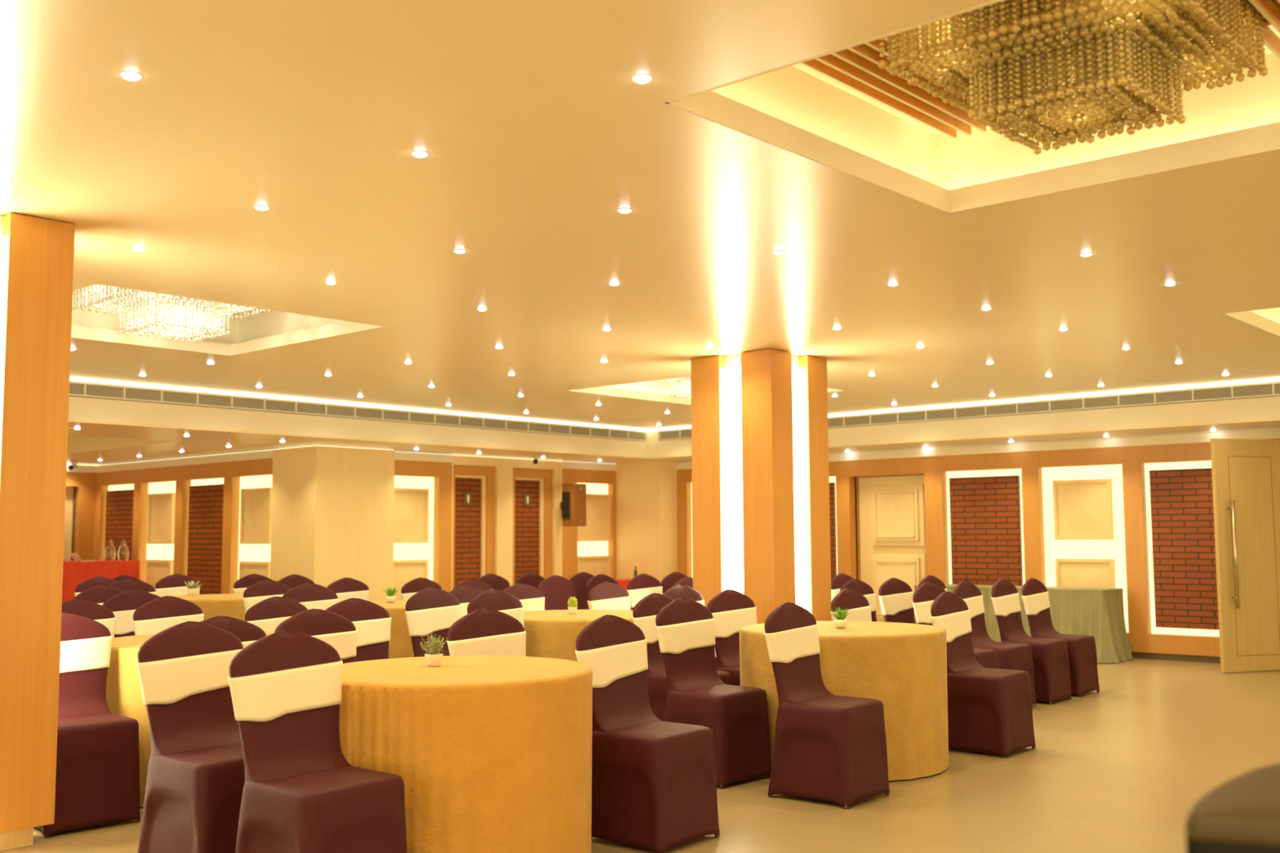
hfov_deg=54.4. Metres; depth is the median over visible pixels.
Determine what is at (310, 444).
trim column
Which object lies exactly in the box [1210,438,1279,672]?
door
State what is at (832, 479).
light
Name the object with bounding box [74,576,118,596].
banquet chair
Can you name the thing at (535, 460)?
security camera
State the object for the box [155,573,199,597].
banquet chair
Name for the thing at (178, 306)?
crystal chandelier
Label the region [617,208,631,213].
recessed light
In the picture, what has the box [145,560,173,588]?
wall panel
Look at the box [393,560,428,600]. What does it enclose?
wall panel
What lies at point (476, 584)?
banquet chair
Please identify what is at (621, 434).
ceiling vent
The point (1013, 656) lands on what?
banquet chair
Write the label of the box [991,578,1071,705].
banquet chair
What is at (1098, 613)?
buffet table
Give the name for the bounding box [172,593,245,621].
round table
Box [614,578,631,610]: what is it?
display table
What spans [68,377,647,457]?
bulkhead
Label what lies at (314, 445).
light
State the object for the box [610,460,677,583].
column
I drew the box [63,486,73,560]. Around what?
door
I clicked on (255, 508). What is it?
wall panel
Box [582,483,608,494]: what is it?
light
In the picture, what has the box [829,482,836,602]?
brick panel
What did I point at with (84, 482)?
wall
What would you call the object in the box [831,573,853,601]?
banquet chair
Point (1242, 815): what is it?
equipment case
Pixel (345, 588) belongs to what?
banquet chair
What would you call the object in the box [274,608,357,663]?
banquet chair
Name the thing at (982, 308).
recessed light
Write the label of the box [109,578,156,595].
banquet chair
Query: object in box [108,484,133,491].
light
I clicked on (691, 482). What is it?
light
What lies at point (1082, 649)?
banquet chair
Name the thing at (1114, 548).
wall panel frame
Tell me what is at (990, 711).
banquet chair
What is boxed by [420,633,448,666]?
potted plant
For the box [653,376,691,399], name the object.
crystal chandelier
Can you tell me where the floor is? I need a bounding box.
[0,657,1279,852]
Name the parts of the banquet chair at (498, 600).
sash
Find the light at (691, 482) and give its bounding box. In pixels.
[691,482,693,577]
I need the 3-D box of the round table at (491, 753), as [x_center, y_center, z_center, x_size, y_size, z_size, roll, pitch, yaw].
[-0.747,1.341,4.958,1.112,0.746,1.120,-5,-7,42]
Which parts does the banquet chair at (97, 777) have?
sash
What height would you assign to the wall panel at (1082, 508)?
0.638 m
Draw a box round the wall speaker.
[560,483,586,526]
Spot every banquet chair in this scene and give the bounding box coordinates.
[34,613,140,838]
[61,599,115,637]
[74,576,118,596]
[74,585,124,605]
[102,590,160,637]
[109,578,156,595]
[111,575,143,582]
[132,595,204,635]
[136,621,244,852]
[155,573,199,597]
[200,615,266,648]
[227,630,407,852]
[233,573,272,593]
[242,579,291,613]
[244,596,307,631]
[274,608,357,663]
[277,574,314,588]
[282,582,338,610]
[324,598,391,662]
[326,577,369,602]
[400,577,441,599]
[404,586,461,657]
[447,608,525,656]
[448,585,483,617]
[452,578,491,591]
[466,588,524,627]
[476,573,510,591]
[502,583,544,611]
[515,573,545,589]
[537,575,575,610]
[568,572,594,609]
[574,614,719,852]
[586,573,617,594]
[586,582,630,610]
[626,573,662,610]
[632,593,730,721]
[654,597,771,789]
[661,571,688,594]
[662,584,717,670]
[672,577,693,588]
[706,589,756,685]
[764,602,889,809]
[830,588,871,621]
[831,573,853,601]
[840,578,876,622]
[878,577,915,623]
[912,582,999,668]
[917,575,946,591]
[930,591,1035,758]
[952,580,1036,705]
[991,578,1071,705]
[1022,577,1099,697]
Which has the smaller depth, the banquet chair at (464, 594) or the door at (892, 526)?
the banquet chair at (464, 594)
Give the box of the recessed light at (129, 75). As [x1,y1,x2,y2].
[120,71,142,79]
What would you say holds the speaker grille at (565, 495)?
attached to the wall speaker
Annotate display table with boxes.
[62,560,139,602]
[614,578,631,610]
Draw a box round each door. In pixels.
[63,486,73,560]
[71,486,75,560]
[858,475,926,622]
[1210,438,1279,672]
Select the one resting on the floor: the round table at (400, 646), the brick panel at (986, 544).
the round table at (400, 646)
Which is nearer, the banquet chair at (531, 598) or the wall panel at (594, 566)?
the banquet chair at (531, 598)
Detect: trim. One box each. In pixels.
[66,465,96,472]
[95,449,272,472]
[394,452,616,471]
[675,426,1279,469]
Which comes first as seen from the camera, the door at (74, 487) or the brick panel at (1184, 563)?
the brick panel at (1184, 563)
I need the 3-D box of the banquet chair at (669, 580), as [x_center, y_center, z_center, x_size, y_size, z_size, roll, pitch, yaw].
[0.503,1.842,11.775,0.481,0.922,0.456,-5,-7,42]
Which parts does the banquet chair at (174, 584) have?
sash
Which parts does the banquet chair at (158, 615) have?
sash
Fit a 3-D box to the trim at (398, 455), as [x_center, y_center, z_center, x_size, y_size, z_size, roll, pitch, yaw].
[-1.697,0.453,15.779,0.112,0.088,4.040,-5,-7,42]
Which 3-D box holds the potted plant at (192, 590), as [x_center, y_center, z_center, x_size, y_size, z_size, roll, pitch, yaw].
[-4.126,1.482,11.456,0.176,0.147,0.182,-4,-6,34]
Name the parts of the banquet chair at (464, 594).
sash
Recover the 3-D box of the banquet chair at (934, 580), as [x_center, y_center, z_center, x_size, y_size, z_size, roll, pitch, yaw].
[2.654,1.723,10.523,0.481,0.916,0.468,-5,-7,42]
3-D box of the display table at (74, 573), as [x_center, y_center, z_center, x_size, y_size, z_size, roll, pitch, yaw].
[-7.059,2.176,15.486,0.734,0.992,1.453,-5,-7,42]
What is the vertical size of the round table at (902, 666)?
0.746 m
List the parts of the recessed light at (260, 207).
bulb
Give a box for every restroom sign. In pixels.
[464,493,471,504]
[524,494,530,505]
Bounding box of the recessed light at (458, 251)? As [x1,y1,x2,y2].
[453,248,466,253]
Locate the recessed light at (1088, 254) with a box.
[1079,252,1093,257]
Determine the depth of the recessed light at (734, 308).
7.57 m
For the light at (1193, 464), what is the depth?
12.71 m
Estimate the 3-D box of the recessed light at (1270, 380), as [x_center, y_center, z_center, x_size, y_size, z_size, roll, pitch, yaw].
[4.855,-0.344,12.085,12.758,0.010,0.012,-5,-7,42]
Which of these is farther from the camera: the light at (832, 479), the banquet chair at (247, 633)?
the light at (832, 479)
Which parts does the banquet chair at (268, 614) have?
sash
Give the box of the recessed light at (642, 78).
[631,74,653,83]
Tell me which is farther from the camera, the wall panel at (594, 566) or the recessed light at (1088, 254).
the wall panel at (594, 566)
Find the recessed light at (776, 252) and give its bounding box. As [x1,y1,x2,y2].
[772,250,785,254]
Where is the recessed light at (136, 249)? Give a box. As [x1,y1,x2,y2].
[132,247,146,252]
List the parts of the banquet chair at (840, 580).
sash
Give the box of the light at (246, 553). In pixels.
[237,475,272,579]
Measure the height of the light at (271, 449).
0.008 m
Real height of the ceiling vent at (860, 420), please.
0.122 m
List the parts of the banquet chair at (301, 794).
sash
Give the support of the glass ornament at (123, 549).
on the display table at (74, 573)
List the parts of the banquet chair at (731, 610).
sash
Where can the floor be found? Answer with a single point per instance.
(1122, 767)
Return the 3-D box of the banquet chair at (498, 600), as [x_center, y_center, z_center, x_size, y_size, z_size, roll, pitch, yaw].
[-0.739,1.461,7.504,0.482,0.948,0.469,-4,-7,40]
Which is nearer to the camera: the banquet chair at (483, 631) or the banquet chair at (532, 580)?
the banquet chair at (483, 631)
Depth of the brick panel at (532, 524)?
16.13 m
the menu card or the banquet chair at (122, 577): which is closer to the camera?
the banquet chair at (122, 577)
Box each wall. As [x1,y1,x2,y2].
[66,471,96,560]
[93,457,272,594]
[395,450,610,590]
[676,438,1279,657]
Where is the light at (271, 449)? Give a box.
[95,448,273,466]
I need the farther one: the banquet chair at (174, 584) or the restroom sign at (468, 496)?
the restroom sign at (468, 496)
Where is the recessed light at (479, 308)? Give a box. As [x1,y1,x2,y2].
[476,307,487,311]
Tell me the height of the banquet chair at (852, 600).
0.922 m
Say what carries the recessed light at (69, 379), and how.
in the bulkhead
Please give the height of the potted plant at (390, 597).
0.136 m
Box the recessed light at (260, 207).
[253,204,269,210]
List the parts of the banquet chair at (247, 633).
sash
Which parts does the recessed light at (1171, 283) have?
bulb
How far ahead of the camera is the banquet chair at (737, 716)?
6.55 m
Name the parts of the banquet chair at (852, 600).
sash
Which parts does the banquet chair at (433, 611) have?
sash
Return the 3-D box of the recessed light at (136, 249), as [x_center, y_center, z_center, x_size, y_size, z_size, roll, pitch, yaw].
[-2.397,-0.844,5.959,0.064,0.012,0.064,-5,-7,42]
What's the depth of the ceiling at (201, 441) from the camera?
13.51 m
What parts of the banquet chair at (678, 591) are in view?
sash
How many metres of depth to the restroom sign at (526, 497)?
16.07 m
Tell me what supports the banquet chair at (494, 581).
on the floor
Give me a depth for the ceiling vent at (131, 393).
11.48 m
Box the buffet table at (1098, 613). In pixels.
[913,584,1133,662]
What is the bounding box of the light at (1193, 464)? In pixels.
[1144,460,1219,636]
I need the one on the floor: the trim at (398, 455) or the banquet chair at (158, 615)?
the banquet chair at (158, 615)
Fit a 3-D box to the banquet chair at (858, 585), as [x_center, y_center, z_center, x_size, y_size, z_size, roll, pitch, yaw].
[1.840,1.641,9.572,0.481,0.922,0.468,-5,-7,44]
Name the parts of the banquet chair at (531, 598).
sash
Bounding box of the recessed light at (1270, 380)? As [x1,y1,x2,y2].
[647,379,1279,431]
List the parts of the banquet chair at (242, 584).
sash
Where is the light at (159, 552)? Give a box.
[146,544,173,559]
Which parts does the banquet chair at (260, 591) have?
sash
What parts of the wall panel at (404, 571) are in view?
panel frame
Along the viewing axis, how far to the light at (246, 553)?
14.38 m
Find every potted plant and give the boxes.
[184,579,202,595]
[382,586,398,602]
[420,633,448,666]
[567,596,577,613]
[828,606,850,628]
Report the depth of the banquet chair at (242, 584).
12.21 m
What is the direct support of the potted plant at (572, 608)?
on the round table at (552, 633)
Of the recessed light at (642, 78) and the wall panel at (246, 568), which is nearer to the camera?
the recessed light at (642, 78)
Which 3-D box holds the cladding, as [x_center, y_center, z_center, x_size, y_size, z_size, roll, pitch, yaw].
[-1.696,1.545,15.687,0.100,2.104,4.040,-5,-7,42]
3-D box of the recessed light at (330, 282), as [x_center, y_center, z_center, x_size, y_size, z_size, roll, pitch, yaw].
[-1.679,-0.777,6.760,0.064,0.012,0.064,-5,-7,42]
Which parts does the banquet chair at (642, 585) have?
sash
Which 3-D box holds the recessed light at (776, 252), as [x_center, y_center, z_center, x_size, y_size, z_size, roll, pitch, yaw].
[0.679,-0.849,6.092,0.064,0.012,0.064,-5,-7,42]
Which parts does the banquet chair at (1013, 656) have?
sash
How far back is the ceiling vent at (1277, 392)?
11.28 m
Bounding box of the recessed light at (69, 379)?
[69,378,647,431]
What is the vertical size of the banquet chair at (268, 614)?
0.909 m
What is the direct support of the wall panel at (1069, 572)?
attached to the wall at (1133, 459)
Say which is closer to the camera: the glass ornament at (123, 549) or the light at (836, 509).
the light at (836, 509)
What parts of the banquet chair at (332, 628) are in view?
sash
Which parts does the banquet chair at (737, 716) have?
sash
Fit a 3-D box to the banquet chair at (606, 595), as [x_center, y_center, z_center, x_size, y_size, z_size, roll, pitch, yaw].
[-0.098,1.653,9.527,0.480,0.912,0.469,-5,-7,42]
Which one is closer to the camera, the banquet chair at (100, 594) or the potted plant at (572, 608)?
the potted plant at (572, 608)
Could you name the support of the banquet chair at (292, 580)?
on the floor
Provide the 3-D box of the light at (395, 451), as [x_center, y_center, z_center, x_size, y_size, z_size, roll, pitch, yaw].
[-1.660,0.398,15.750,0.008,0.008,3.960,-5,-7,42]
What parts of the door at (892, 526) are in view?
moulding, moulding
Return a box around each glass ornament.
[104,537,116,560]
[117,537,128,560]
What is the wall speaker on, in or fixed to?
attached to the cladding
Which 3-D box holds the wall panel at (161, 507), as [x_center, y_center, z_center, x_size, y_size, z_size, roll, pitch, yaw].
[-6.057,1.167,15.751,0.620,0.638,0.055,-5,-7,42]
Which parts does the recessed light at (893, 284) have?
bulb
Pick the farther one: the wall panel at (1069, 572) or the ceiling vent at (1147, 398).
the wall panel at (1069, 572)
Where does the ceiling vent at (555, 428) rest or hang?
in the bulkhead
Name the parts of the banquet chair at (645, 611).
sash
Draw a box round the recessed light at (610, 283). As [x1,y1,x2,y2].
[608,282,620,285]
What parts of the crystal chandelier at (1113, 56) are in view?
ceiling plate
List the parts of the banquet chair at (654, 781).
sash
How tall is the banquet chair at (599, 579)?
0.902 m
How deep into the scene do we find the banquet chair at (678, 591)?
8.87 m
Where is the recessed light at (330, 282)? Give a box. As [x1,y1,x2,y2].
[324,280,337,284]
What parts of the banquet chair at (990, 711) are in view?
sash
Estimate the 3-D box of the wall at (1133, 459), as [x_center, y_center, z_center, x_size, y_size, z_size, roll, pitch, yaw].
[5.044,1.256,13.084,14.000,2.285,0.420,-5,-7,42]
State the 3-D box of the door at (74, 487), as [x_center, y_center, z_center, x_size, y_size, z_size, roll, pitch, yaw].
[-8.221,1.640,16.122,0.120,2.200,2.200,-5,-7,42]
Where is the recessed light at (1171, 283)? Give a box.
[1164,282,1176,286]
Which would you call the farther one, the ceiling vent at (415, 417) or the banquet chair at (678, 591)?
the ceiling vent at (415, 417)
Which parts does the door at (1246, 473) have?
handle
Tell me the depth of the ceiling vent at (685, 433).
16.01 m
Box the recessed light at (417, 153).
[411,151,428,157]
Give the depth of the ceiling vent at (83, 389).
10.92 m
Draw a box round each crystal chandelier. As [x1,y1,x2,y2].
[72,284,271,342]
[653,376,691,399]
[878,0,1268,155]
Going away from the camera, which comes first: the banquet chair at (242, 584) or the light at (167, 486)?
the banquet chair at (242, 584)
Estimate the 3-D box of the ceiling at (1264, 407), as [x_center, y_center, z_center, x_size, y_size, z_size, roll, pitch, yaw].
[5.639,-0.503,11.484,14.770,0.895,0.120,-5,-7,42]
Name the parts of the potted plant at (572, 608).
pot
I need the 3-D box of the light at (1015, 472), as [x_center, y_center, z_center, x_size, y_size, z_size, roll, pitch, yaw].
[3.903,1.359,13.969,1.020,1.797,0.022,-5,-7,42]
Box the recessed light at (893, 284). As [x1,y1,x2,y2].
[887,282,898,286]
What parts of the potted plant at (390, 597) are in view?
pot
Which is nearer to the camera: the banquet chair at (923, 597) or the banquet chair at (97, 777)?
the banquet chair at (97, 777)
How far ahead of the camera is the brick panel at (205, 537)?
14.96 m
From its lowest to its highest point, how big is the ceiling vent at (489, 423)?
0.122 m
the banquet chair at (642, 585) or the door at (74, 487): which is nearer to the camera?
the banquet chair at (642, 585)
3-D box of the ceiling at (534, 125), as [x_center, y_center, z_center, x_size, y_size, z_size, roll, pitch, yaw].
[0.200,-1.121,5.431,14.770,0.421,16.200,-5,-7,42]
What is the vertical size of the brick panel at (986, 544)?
1.594 m
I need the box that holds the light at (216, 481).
[191,478,223,485]
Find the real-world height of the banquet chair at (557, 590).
0.922 m
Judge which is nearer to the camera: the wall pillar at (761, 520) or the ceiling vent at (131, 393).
the wall pillar at (761, 520)
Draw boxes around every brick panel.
[104,489,133,559]
[186,484,223,595]
[452,464,495,589]
[512,467,552,585]
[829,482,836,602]
[949,475,1022,586]
[1149,467,1218,630]
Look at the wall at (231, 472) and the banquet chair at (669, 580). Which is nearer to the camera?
the banquet chair at (669, 580)
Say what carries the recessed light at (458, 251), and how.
in the ceiling at (534, 125)
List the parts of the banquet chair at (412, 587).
sash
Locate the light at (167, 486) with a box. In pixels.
[147,481,175,495]
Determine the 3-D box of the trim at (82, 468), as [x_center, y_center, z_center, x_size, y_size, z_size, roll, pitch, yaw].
[-9.981,0.350,14.092,0.112,0.090,7.680,-5,-7,42]
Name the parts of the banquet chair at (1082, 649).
sash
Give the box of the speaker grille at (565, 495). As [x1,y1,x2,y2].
[561,491,569,518]
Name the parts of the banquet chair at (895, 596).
sash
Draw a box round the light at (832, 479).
[829,476,835,502]
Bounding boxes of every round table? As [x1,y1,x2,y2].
[106,631,275,807]
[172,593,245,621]
[339,655,592,852]
[368,600,413,658]
[524,609,633,662]
[738,621,948,781]
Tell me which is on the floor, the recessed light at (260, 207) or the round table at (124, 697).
the round table at (124, 697)
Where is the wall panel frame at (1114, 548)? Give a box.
[1041,464,1128,632]
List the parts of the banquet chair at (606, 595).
sash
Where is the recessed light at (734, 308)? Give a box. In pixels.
[732,306,742,310]
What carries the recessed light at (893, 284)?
in the ceiling at (534, 125)
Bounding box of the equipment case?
[1185,763,1279,852]
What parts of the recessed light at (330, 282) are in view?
bulb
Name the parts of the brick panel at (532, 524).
edge trim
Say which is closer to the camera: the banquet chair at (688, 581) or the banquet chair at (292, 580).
the banquet chair at (688, 581)
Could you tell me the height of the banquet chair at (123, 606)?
0.922 m
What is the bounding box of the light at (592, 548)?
[577,541,608,555]
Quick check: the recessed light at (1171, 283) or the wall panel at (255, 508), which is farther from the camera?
the wall panel at (255, 508)
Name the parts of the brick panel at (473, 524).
edge trim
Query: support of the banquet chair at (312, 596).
on the floor
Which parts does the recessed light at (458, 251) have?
bulb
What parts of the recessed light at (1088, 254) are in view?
bulb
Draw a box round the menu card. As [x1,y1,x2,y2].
[70,553,87,561]
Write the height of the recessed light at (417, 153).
0.012 m
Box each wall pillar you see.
[0,212,75,850]
[690,348,831,650]
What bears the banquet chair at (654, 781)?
on the floor
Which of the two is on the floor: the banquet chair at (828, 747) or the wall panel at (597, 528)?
the banquet chair at (828, 747)
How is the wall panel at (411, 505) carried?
attached to the cladding
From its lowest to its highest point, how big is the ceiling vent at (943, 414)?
0.122 m
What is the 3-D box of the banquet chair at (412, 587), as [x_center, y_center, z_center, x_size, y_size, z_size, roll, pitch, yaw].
[-1.832,1.808,11.118,0.480,0.902,0.469,-5,-7,42]
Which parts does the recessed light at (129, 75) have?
bulb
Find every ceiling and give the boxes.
[0,0,1279,430]
[66,417,1279,466]
[647,378,1279,457]
[799,0,1279,138]
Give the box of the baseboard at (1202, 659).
[1131,651,1220,663]
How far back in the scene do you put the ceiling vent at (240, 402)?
12.26 m
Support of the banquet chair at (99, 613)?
on the floor
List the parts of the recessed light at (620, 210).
bulb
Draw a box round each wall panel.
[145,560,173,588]
[146,493,175,544]
[239,487,271,544]
[239,561,270,578]
[393,488,429,543]
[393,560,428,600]
[577,493,609,541]
[577,555,609,576]
[1052,478,1114,540]
[1055,558,1115,588]
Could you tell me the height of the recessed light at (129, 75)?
0.012 m
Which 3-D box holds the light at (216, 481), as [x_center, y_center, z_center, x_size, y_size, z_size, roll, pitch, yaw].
[-5.186,1.502,15.017,1.010,1.797,0.022,-5,-7,42]
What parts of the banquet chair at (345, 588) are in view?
sash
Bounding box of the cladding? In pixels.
[394,459,616,592]
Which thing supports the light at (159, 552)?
attached to the wall at (231, 472)
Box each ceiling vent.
[69,381,124,399]
[121,386,232,408]
[228,395,326,416]
[323,404,409,422]
[406,411,484,428]
[480,417,550,433]
[546,423,609,438]
[606,428,646,441]
[658,428,691,440]
[827,413,872,428]
[870,407,957,425]
[955,400,1051,418]
[1048,391,1156,412]
[1154,382,1275,404]
[1272,382,1279,395]
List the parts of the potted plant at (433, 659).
pot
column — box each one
[270,445,395,600]
[277,444,389,448]
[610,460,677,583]
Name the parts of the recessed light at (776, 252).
bulb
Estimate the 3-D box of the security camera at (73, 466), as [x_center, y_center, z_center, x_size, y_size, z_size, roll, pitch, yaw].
[-7.450,0.521,16.357,0.090,0.108,0.139,0,-5,2]
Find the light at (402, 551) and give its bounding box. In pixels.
[393,475,434,581]
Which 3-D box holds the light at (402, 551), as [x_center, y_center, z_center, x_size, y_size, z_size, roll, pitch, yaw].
[-2.776,1.450,14.578,0.022,1.797,0.940,-5,-7,42]
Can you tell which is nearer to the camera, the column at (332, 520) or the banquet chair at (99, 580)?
the banquet chair at (99, 580)
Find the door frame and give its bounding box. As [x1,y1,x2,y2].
[853,474,924,580]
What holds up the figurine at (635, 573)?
on the display table at (624, 583)
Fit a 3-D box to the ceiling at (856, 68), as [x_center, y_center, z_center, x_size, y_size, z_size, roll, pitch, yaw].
[1.393,-1.366,4.059,1.700,0.145,1.560,-5,-7,42]
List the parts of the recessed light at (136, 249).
bulb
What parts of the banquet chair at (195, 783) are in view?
sash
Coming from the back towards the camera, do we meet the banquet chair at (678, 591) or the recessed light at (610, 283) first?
the banquet chair at (678, 591)
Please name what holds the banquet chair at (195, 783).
on the floor
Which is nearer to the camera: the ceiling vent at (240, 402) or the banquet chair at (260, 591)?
the banquet chair at (260, 591)
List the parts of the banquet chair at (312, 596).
sash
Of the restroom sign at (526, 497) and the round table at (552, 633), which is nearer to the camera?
the round table at (552, 633)
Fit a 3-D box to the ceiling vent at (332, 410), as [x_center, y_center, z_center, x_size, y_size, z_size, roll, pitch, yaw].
[-2.860,-0.137,13.066,0.062,0.122,1.053,-5,-7,42]
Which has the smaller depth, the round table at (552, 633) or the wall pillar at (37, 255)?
the wall pillar at (37, 255)
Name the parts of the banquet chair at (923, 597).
sash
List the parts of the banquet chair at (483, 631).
sash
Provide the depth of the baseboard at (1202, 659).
12.46 m
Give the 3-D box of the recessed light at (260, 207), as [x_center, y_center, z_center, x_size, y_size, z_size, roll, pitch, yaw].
[-1.585,-0.913,5.216,0.064,0.012,0.064,-5,-7,42]
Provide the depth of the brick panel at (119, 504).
16.47 m
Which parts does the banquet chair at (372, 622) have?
sash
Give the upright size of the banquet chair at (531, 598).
0.899 m
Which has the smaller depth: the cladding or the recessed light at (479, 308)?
the recessed light at (479, 308)
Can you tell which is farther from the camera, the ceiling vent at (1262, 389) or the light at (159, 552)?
the light at (159, 552)
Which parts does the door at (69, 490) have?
moulding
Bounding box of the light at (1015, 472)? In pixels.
[946,468,1025,585]
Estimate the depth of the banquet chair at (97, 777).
5.59 m
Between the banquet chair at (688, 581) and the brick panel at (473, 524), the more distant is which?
the brick panel at (473, 524)
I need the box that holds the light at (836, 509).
[835,509,836,544]
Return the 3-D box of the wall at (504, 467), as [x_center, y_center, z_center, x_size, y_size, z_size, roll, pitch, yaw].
[-1.688,1.543,15.922,0.400,2.285,4.600,-5,-7,42]
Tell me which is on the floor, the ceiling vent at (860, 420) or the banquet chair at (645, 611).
the banquet chair at (645, 611)
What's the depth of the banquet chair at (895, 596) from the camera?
10.16 m
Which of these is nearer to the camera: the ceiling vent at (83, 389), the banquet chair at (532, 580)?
the ceiling vent at (83, 389)
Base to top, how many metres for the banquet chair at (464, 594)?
0.899 m
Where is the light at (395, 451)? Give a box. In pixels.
[395,451,615,464]
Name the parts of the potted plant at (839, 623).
pot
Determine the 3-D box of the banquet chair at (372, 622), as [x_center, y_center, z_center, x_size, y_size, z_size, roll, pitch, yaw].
[-1.495,1.430,6.946,0.468,0.922,0.481,4,-7,-43]
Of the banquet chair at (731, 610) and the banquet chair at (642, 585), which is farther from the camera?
the banquet chair at (642, 585)
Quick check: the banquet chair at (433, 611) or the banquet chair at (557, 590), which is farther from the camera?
the banquet chair at (557, 590)
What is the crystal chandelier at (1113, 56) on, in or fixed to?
hanging from the ceiling at (534, 125)
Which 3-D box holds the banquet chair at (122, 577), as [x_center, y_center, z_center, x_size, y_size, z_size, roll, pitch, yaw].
[-5.103,1.952,12.515,0.482,0.895,0.457,-5,-7,42]
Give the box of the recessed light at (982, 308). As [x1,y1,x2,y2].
[980,307,991,310]
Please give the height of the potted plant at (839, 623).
0.122 m
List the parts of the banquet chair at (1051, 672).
sash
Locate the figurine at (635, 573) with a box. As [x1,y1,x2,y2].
[633,566,637,577]
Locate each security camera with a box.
[68,462,77,470]
[532,455,539,463]
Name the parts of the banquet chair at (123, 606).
sash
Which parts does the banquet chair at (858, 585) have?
sash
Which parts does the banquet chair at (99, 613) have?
sash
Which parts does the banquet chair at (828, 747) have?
sash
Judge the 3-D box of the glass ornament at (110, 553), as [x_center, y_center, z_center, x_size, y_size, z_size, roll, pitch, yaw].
[-6.724,1.560,15.808,0.140,0.285,0.140,-5,-7,42]
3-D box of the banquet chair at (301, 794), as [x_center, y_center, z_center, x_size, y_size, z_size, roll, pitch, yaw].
[-1.091,1.179,4.232,0.480,0.943,0.469,-4,-6,39]
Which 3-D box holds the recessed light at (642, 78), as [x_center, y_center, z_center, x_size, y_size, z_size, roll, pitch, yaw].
[0.007,-1.049,3.765,0.064,0.012,0.064,-5,-7,42]
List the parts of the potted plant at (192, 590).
pot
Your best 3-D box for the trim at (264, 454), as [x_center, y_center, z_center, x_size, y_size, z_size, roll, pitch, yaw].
[-5.693,0.447,15.466,4.470,0.090,0.112,-5,-7,42]
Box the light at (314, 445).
[273,444,393,450]
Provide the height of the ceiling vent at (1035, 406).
0.122 m
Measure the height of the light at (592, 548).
0.195 m
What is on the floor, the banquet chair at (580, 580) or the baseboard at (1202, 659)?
the banquet chair at (580, 580)
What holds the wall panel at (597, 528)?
attached to the cladding

